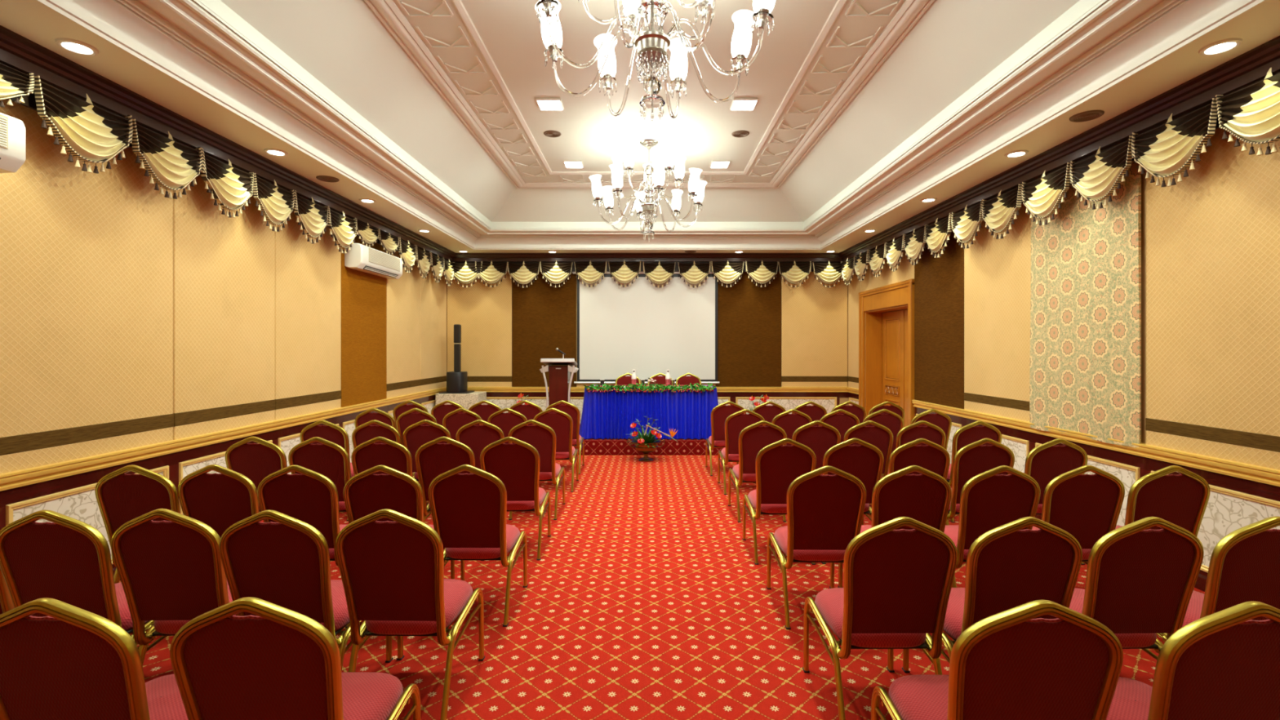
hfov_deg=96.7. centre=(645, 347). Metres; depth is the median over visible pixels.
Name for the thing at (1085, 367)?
wall panel
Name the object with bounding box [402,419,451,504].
banquet chair
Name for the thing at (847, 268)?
swag
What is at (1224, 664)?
banquet chair
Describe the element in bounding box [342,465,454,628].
banquet chair
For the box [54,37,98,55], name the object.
recessed light
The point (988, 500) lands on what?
banquet chair
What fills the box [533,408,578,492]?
banquet chair
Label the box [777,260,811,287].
swag
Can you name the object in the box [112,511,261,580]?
baseboard
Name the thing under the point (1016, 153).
recessed light
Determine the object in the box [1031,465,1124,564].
banquet chair
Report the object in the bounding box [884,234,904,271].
swag
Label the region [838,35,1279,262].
trim
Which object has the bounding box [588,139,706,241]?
chandelier
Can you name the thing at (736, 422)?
banquet chair
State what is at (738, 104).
recessed light
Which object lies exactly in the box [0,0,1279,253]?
ceiling
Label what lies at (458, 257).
trim
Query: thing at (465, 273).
swag
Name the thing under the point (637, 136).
ceiling medallion
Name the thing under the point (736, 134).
grille
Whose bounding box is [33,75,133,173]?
swag
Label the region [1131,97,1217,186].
swag
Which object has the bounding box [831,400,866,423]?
banquet chair
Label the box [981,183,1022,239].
swag
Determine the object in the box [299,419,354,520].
banquet chair
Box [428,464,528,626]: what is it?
banquet chair
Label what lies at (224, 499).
banquet chair
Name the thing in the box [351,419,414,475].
banquet chair
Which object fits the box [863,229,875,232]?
recessed light
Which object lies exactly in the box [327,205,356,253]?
swag
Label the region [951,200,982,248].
swag
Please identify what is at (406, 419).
banquet chair
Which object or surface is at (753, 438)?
banquet chair
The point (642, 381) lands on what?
drinking glass
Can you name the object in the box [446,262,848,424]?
wall
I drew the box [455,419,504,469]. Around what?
banquet chair
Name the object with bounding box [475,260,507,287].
swag
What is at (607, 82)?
socket
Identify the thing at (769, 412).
banquet chair
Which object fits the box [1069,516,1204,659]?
banquet chair
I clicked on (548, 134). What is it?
grille
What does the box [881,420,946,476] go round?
banquet chair
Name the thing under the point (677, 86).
socket
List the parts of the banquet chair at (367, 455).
backrest, frame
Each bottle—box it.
[631,369,636,385]
[665,369,670,385]
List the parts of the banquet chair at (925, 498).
leg, seat, frame, backrest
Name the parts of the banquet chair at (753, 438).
leg, leg, seat, frame, backrest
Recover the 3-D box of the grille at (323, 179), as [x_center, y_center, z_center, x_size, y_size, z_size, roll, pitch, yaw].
[-3.100,-1.643,5.540,0.140,0.005,0.140,0,0,0]
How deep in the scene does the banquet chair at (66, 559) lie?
2.31 m
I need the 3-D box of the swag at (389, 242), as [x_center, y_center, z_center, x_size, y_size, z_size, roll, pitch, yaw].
[-3.369,-1.379,7.493,0.073,0.291,0.574,0,0,0]
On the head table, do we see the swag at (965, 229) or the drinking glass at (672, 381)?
the drinking glass at (672, 381)
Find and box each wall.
[0,89,446,568]
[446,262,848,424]
[846,81,1279,577]
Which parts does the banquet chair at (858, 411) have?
backrest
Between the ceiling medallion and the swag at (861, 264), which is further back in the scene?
the swag at (861, 264)
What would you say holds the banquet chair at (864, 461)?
on the floor
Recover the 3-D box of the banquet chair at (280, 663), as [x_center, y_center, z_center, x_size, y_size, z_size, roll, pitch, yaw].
[-1.034,1.111,1.767,0.440,0.929,0.625,0,0,0]
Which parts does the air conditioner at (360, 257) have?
intake panel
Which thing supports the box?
on the floor
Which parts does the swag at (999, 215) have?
cord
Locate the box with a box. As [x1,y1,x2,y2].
[435,391,486,409]
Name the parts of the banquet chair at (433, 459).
backrest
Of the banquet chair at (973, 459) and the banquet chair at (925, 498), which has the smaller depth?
the banquet chair at (925, 498)
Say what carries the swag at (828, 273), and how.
hanging from the wall at (788, 344)
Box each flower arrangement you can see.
[515,392,533,404]
[625,416,677,462]
[747,394,768,413]
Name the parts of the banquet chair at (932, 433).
frame, backrest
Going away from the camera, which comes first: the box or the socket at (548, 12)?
the socket at (548, 12)
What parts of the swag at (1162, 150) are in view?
cord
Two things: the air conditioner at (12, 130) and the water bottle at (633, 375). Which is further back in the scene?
the water bottle at (633, 375)
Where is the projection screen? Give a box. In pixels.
[572,271,719,383]
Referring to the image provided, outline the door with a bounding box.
[858,279,915,427]
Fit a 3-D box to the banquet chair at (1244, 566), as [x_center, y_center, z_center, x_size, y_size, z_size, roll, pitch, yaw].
[2.421,1.111,2.478,0.440,0.929,0.625,0,0,-1]
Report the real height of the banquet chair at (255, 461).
0.929 m
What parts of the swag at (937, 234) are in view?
cord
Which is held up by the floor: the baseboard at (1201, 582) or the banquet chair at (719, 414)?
the banquet chair at (719, 414)
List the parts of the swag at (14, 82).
cord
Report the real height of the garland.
0.168 m
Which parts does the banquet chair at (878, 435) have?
frame, backrest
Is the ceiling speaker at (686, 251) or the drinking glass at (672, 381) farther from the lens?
the ceiling speaker at (686, 251)
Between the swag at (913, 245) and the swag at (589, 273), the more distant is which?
the swag at (589, 273)
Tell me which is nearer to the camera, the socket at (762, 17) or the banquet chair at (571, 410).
the socket at (762, 17)
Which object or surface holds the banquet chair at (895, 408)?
on the floor
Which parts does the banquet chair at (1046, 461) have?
seat, frame, backrest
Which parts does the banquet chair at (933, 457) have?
frame, backrest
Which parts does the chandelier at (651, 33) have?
lamp shade, arm, arm, lamp shade, arm, arm, lamp shade, arm, metal dish, finial dish, lamp shade, arm, lamp shade, arm, arm, arm, arm, arm, lamp shade, lamp shade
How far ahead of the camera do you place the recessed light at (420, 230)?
7.96 m
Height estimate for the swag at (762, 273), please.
0.470 m
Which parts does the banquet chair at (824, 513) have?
leg, leg, seat, frame, backrest, leg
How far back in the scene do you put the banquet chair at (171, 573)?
2.34 m
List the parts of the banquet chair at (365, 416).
backrest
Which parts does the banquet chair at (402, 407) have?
backrest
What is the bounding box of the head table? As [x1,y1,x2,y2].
[579,384,718,439]
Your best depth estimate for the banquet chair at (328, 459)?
4.17 m
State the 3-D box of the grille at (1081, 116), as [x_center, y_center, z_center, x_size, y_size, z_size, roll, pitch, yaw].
[3.130,-1.643,4.040,0.140,0.005,0.140,0,0,0]
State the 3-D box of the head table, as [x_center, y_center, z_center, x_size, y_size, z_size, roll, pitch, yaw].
[0.071,0.972,8.734,2.212,0.766,0.740,0,0,0]
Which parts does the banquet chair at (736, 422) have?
leg, leg, seat, frame, backrest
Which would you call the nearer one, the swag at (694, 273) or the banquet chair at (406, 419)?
the banquet chair at (406, 419)
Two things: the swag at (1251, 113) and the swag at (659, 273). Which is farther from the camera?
the swag at (659, 273)
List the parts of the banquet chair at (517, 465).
backrest, frame, seat, leg, leg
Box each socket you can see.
[546,8,551,17]
[547,44,558,62]
[603,72,612,88]
[673,75,683,92]
[701,0,708,17]
[735,53,743,70]
[757,8,769,28]
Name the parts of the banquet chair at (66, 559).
backrest, seat, leg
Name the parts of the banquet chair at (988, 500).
leg, seat, backrest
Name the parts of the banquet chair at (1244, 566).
leg, seat, backrest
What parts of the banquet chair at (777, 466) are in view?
leg, leg, seat, frame, backrest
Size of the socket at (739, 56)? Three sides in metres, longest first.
0.092 x 0.064 x 0.062 m
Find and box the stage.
[573,424,722,454]
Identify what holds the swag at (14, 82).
hanging from the wall at (140, 326)
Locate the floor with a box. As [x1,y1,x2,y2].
[119,454,1204,719]
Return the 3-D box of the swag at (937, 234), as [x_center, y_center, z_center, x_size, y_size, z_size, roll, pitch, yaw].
[3.396,-1.293,6.663,0.104,0.470,0.586,0,0,1]
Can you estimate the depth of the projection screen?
10.09 m
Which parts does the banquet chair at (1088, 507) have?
seat, frame, backrest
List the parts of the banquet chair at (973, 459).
seat, backrest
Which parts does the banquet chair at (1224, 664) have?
seat, backrest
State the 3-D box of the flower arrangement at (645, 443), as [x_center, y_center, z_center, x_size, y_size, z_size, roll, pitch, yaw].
[0.018,1.260,7.897,0.543,0.621,0.683,0,0,-41]
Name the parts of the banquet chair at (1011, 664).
leg, seat, frame, backrest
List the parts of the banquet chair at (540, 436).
leg, backrest, frame, seat, leg, leg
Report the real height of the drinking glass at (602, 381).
0.112 m
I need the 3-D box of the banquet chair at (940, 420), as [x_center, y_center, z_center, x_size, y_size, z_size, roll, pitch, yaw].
[3.041,1.111,6.335,0.440,0.929,0.625,0,0,-1]
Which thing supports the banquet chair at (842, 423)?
on the floor
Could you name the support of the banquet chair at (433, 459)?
on the floor
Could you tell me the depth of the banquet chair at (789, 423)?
6.05 m
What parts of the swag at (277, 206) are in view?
cord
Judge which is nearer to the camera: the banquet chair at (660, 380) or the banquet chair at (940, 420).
the banquet chair at (940, 420)
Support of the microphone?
on the lectern
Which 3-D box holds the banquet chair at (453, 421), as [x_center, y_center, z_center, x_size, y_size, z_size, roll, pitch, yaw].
[-1.981,1.111,6.429,0.440,0.929,0.625,0,0,1]
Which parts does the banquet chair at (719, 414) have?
leg, leg, seat, frame, backrest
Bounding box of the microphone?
[555,347,565,358]
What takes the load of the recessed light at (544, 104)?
in the ceiling
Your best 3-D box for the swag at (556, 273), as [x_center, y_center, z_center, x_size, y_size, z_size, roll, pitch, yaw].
[-1.573,-1.294,9.932,0.572,0.470,0.083,0,0,-1]
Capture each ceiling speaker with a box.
[315,175,339,182]
[543,130,560,137]
[684,250,696,253]
[731,130,749,137]
[1069,110,1104,122]
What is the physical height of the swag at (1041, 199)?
0.470 m
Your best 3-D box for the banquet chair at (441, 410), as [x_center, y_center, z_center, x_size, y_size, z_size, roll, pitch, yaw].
[-2.459,1.111,7.330,0.440,0.929,0.625,0,0,-1]
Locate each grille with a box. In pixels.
[320,177,336,181]
[546,132,558,136]
[734,132,746,136]
[1074,112,1098,120]
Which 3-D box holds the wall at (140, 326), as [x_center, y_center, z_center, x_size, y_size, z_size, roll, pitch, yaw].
[-3.610,-0.530,4.275,0.320,4.200,11.750,0,0,0]
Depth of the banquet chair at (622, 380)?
9.70 m
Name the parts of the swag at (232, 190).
cord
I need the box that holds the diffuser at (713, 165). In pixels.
[711,162,728,168]
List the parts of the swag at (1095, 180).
cord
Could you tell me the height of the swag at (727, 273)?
0.470 m
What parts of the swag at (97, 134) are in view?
cord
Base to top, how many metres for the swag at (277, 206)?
0.470 m
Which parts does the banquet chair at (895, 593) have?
leg, leg, seat, leg, frame, backrest, leg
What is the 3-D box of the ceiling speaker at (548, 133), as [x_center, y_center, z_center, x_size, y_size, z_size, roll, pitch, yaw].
[-1.070,-2.445,6.500,0.200,0.011,0.200,0,0,0]
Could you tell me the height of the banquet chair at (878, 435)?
0.929 m
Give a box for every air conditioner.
[0,112,26,173]
[344,243,402,279]
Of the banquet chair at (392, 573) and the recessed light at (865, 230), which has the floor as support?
the banquet chair at (392, 573)
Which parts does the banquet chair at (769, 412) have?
frame, backrest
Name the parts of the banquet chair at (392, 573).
leg, backrest, frame, leg, seat, leg, leg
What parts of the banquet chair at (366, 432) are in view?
backrest, frame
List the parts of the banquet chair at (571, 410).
backrest, frame, seat, leg, leg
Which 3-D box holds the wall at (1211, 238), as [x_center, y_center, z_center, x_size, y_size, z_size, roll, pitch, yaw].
[3.730,-0.530,4.275,0.536,4.200,11.752,0,0,0]
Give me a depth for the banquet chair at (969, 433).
5.09 m
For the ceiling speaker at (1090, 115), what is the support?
attached to the ceiling
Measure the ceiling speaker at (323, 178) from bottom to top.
0.011 m
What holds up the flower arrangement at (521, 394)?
on the stage
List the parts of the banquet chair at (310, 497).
backrest, seat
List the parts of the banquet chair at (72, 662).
backrest, seat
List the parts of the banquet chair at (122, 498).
leg, backrest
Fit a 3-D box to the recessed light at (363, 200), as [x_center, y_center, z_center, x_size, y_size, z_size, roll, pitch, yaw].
[-3.110,-1.643,6.350,0.172,0.014,0.172,0,0,0]
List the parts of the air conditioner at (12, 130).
intake panel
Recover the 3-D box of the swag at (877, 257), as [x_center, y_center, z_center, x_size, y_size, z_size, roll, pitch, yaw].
[3.411,-1.287,8.438,0.081,0.470,0.586,0,0,-1]
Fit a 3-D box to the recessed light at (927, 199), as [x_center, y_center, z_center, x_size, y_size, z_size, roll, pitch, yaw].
[3.140,-1.643,6.320,0.172,0.014,0.172,0,0,0]
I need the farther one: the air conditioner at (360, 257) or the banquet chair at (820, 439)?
the air conditioner at (360, 257)
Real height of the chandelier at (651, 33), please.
1.192 m
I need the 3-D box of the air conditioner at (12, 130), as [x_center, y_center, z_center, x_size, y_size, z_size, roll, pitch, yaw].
[-3.443,-1.090,2.515,0.213,0.300,1.130,0,0,0]
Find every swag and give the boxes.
[0,62,34,106]
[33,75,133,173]
[131,119,202,199]
[200,148,253,217]
[253,173,294,231]
[293,190,328,244]
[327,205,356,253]
[354,217,379,247]
[378,229,399,254]
[398,236,416,273]
[415,245,431,278]
[430,252,444,283]
[442,257,454,285]
[453,260,482,287]
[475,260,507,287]
[506,261,539,288]
[539,260,572,287]
[573,260,607,287]
[608,260,640,287]
[642,261,675,287]
[678,261,711,287]
[711,260,743,287]
[745,260,777,287]
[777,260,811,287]
[812,260,842,287]
[840,257,854,285]
[853,248,870,281]
[868,242,885,277]
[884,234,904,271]
[903,226,926,265]
[924,213,951,257]
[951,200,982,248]
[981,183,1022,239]
[1021,162,1070,225]
[1070,135,1132,209]
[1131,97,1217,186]
[1215,66,1279,155]
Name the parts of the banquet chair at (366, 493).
backrest, frame, leg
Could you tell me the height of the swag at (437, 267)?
0.470 m
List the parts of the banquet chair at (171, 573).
leg, backrest, seat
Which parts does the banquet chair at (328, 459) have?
backrest, frame, seat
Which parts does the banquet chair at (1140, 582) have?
seat, backrest, leg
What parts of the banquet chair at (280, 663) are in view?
backrest, frame, seat, leg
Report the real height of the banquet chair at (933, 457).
0.929 m
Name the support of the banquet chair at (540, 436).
on the floor
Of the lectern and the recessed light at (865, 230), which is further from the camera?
the lectern
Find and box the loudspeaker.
[439,324,474,393]
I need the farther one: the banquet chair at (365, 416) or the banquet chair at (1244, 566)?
the banquet chair at (365, 416)
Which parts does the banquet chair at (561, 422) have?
backrest, frame, seat, leg, leg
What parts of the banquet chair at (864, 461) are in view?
backrest, frame, seat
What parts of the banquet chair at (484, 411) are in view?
backrest, frame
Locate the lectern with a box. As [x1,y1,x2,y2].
[539,358,578,408]
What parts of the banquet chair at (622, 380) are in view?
backrest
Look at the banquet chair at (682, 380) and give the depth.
9.70 m
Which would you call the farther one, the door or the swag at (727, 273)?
the swag at (727, 273)
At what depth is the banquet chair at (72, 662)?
1.50 m
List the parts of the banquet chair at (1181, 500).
frame, backrest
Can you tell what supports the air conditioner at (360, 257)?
attached to the wall at (140, 326)
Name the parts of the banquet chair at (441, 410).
backrest, frame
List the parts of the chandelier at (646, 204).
lamp shade, lamp shade, lamp shade, lamp shade, arm, arm, lamp shade, arm, arm, arm, lamp shade, arm, lamp shade, rod, metal dish, finial dish, lamp shade, arm, lamp shade, arm, arm, arm, lamp shade, arm, lamp shade, arm, lamp shade, lamp shade, lamp shade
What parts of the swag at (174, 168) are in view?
cord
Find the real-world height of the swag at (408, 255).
0.470 m
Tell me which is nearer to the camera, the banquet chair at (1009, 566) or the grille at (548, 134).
the banquet chair at (1009, 566)
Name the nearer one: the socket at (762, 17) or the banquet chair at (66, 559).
the banquet chair at (66, 559)
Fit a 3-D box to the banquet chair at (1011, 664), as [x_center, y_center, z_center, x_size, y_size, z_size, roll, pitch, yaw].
[1.025,1.111,1.751,0.440,0.929,0.625,0,0,1]
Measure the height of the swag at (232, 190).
0.470 m
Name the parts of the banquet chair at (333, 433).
backrest, frame, seat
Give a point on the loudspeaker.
(457, 380)
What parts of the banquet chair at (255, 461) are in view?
backrest, frame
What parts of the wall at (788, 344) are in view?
wall panel, dado panel, dado frame, wall panel, dado panel, dado frame, wall panel, chair rail, dado panel, dado frame, wall panel, dado panel, dado frame, wall panel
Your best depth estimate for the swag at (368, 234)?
6.86 m
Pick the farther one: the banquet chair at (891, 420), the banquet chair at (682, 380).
the banquet chair at (682, 380)
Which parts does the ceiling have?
band moulding, band moulding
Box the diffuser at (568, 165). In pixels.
[564,162,582,168]
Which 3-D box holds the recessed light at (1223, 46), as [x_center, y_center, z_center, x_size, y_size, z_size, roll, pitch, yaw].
[3.140,-1.643,3.110,0.172,0.014,0.172,0,0,0]
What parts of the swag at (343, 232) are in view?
cord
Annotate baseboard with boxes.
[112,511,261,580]
[1035,514,1207,591]
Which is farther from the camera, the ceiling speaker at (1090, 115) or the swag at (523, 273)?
the swag at (523, 273)
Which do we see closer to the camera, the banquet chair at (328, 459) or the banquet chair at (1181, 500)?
the banquet chair at (1181, 500)
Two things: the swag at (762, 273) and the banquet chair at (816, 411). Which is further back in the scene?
the swag at (762, 273)
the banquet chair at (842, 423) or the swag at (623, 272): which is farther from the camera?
the swag at (623, 272)
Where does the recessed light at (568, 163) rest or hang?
in the ceiling
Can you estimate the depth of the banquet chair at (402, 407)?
7.05 m
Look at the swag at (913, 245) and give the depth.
7.20 m
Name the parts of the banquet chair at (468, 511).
leg, backrest, frame, seat, leg, leg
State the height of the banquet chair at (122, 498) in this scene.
0.929 m
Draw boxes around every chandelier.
[534,0,775,120]
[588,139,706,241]
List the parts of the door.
panel, panel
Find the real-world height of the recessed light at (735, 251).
0.014 m
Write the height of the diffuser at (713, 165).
0.006 m
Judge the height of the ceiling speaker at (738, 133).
0.011 m
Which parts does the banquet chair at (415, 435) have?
seat, backrest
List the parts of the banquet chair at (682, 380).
backrest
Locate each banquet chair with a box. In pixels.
[0,509,158,648]
[0,568,14,614]
[0,597,188,719]
[94,464,180,583]
[111,508,235,666]
[169,596,420,719]
[177,464,259,537]
[218,509,393,671]
[225,436,287,511]
[257,464,347,566]
[288,436,350,511]
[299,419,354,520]
[335,508,484,719]
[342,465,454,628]
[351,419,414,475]
[351,436,428,502]
[354,408,395,428]
[392,400,428,430]
[396,408,436,445]
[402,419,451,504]
[414,436,475,522]
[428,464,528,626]
[431,400,466,426]
[442,408,483,440]
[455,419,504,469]
[468,400,501,425]
[480,436,551,560]
[487,408,528,444]
[507,400,542,425]
[508,419,565,519]
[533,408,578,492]
[546,400,584,474]
[615,373,640,385]
[647,373,671,385]
[675,373,701,385]
[705,400,746,475]
[717,408,765,494]
[728,420,786,522]
[742,438,816,564]
[751,400,786,426]
[766,465,866,629]
[771,408,812,445]
[791,400,826,426]
[791,420,840,475]
[802,516,957,719]
[818,408,859,443]
[822,438,884,564]
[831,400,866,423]
[837,465,951,587]
[843,420,893,506]
[861,438,950,524]
[862,408,903,476]
[868,400,904,420]
[871,600,1123,719]
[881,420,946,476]
[902,516,1082,672]
[911,408,951,449]
[943,465,1040,587]
[945,438,1014,524]
[946,420,1001,522]
[1024,438,1087,564]
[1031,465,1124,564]
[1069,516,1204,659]
[1106,600,1279,719]
[1115,465,1210,591]
[1155,515,1279,641]
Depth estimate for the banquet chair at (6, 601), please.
2.36 m
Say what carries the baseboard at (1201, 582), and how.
attached to the wall at (1211, 238)
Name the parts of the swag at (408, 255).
cord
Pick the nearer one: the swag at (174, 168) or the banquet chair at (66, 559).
the banquet chair at (66, 559)
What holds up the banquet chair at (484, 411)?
on the floor
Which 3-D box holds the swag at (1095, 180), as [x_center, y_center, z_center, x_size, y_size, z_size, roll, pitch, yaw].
[3.410,-1.288,4.302,0.082,0.470,0.586,0,0,1]
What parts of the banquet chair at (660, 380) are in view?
backrest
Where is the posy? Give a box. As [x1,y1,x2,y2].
[647,377,656,386]
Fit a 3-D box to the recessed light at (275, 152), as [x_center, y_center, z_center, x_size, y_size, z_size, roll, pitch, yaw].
[-3.110,-1.643,4.780,0.172,0.014,0.172,0,0,0]
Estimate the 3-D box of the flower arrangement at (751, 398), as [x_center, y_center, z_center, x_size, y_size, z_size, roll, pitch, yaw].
[1.737,1.030,8.682,0.577,0.649,0.528,0,0,-17]
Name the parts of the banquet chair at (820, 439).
backrest, frame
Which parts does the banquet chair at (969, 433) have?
seat, frame, backrest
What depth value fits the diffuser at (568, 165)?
7.54 m
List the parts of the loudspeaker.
plate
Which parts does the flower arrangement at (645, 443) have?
red flower, red flower, red flower, red flower, red flower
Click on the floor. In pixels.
(646, 597)
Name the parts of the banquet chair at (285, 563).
backrest, frame, seat, leg, leg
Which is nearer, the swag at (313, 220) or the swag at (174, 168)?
the swag at (174, 168)
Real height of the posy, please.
0.143 m
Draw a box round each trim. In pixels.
[0,25,456,262]
[451,253,843,262]
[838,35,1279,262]
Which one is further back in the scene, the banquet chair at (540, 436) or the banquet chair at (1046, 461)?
the banquet chair at (540, 436)
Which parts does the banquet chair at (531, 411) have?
backrest, frame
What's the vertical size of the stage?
0.215 m
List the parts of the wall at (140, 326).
wall panel, dado frame, dado panel, dado panel, chair rail, wall panel, dado frame, dado panel, wall panel, dado frame, dado frame, dado panel, wall panel, wall panel, dado frame, dado panel, wall panel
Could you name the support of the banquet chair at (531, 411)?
on the floor
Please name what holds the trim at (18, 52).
attached to the wall at (140, 326)
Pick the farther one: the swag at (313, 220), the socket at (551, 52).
the swag at (313, 220)
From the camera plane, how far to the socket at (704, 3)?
3.35 m
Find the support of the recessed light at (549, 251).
in the ceiling
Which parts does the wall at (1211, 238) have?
chair rail, dado frame, wall panel, dado panel, wall panel, dado frame, wall panel, dado panel, wall panel, dado panel, dado frame, dado frame, chair rail, dado panel, wall panel, dado frame, dado panel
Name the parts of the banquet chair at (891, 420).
backrest, frame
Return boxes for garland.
[583,382,715,392]
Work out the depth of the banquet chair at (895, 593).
2.24 m
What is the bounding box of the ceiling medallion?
[617,129,679,152]
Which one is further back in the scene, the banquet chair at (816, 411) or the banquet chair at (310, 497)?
the banquet chair at (816, 411)
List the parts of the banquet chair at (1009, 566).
leg, leg, seat, frame, backrest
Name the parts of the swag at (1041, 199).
cord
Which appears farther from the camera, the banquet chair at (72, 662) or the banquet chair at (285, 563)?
the banquet chair at (285, 563)
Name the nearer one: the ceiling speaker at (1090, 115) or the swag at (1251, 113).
the swag at (1251, 113)
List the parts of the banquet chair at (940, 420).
backrest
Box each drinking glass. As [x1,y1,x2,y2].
[600,379,604,386]
[640,379,644,385]
[670,379,675,386]
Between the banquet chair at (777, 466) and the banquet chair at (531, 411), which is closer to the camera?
the banquet chair at (777, 466)
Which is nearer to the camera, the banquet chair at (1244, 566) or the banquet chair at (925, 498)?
the banquet chair at (1244, 566)
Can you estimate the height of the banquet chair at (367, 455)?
0.929 m
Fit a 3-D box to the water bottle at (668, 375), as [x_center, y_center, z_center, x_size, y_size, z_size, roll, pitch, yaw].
[0.337,0.460,8.720,0.078,0.264,0.078,0,0,-18]
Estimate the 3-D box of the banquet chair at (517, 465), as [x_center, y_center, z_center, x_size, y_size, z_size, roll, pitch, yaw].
[-1.006,1.111,4.446,0.440,0.929,0.625,0,0,-1]
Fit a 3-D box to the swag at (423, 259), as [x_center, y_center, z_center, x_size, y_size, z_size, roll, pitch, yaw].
[-3.364,-1.293,8.654,0.081,0.470,0.574,0,0,-1]
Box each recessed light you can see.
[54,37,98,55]
[263,147,288,155]
[359,198,376,203]
[417,229,431,232]
[535,97,564,110]
[547,250,557,253]
[563,160,583,168]
[709,160,730,168]
[729,97,758,110]
[733,250,743,253]
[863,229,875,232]
[920,197,937,202]
[1004,150,1028,157]
[1198,37,1242,55]
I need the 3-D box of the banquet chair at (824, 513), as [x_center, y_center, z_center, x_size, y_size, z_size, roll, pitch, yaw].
[1.005,1.111,3.417,0.440,0.929,0.625,0,0,1]
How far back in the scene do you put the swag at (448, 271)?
9.67 m
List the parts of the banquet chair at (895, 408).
backrest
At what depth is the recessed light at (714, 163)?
7.50 m
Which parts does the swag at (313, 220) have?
cord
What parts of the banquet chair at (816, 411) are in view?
backrest, frame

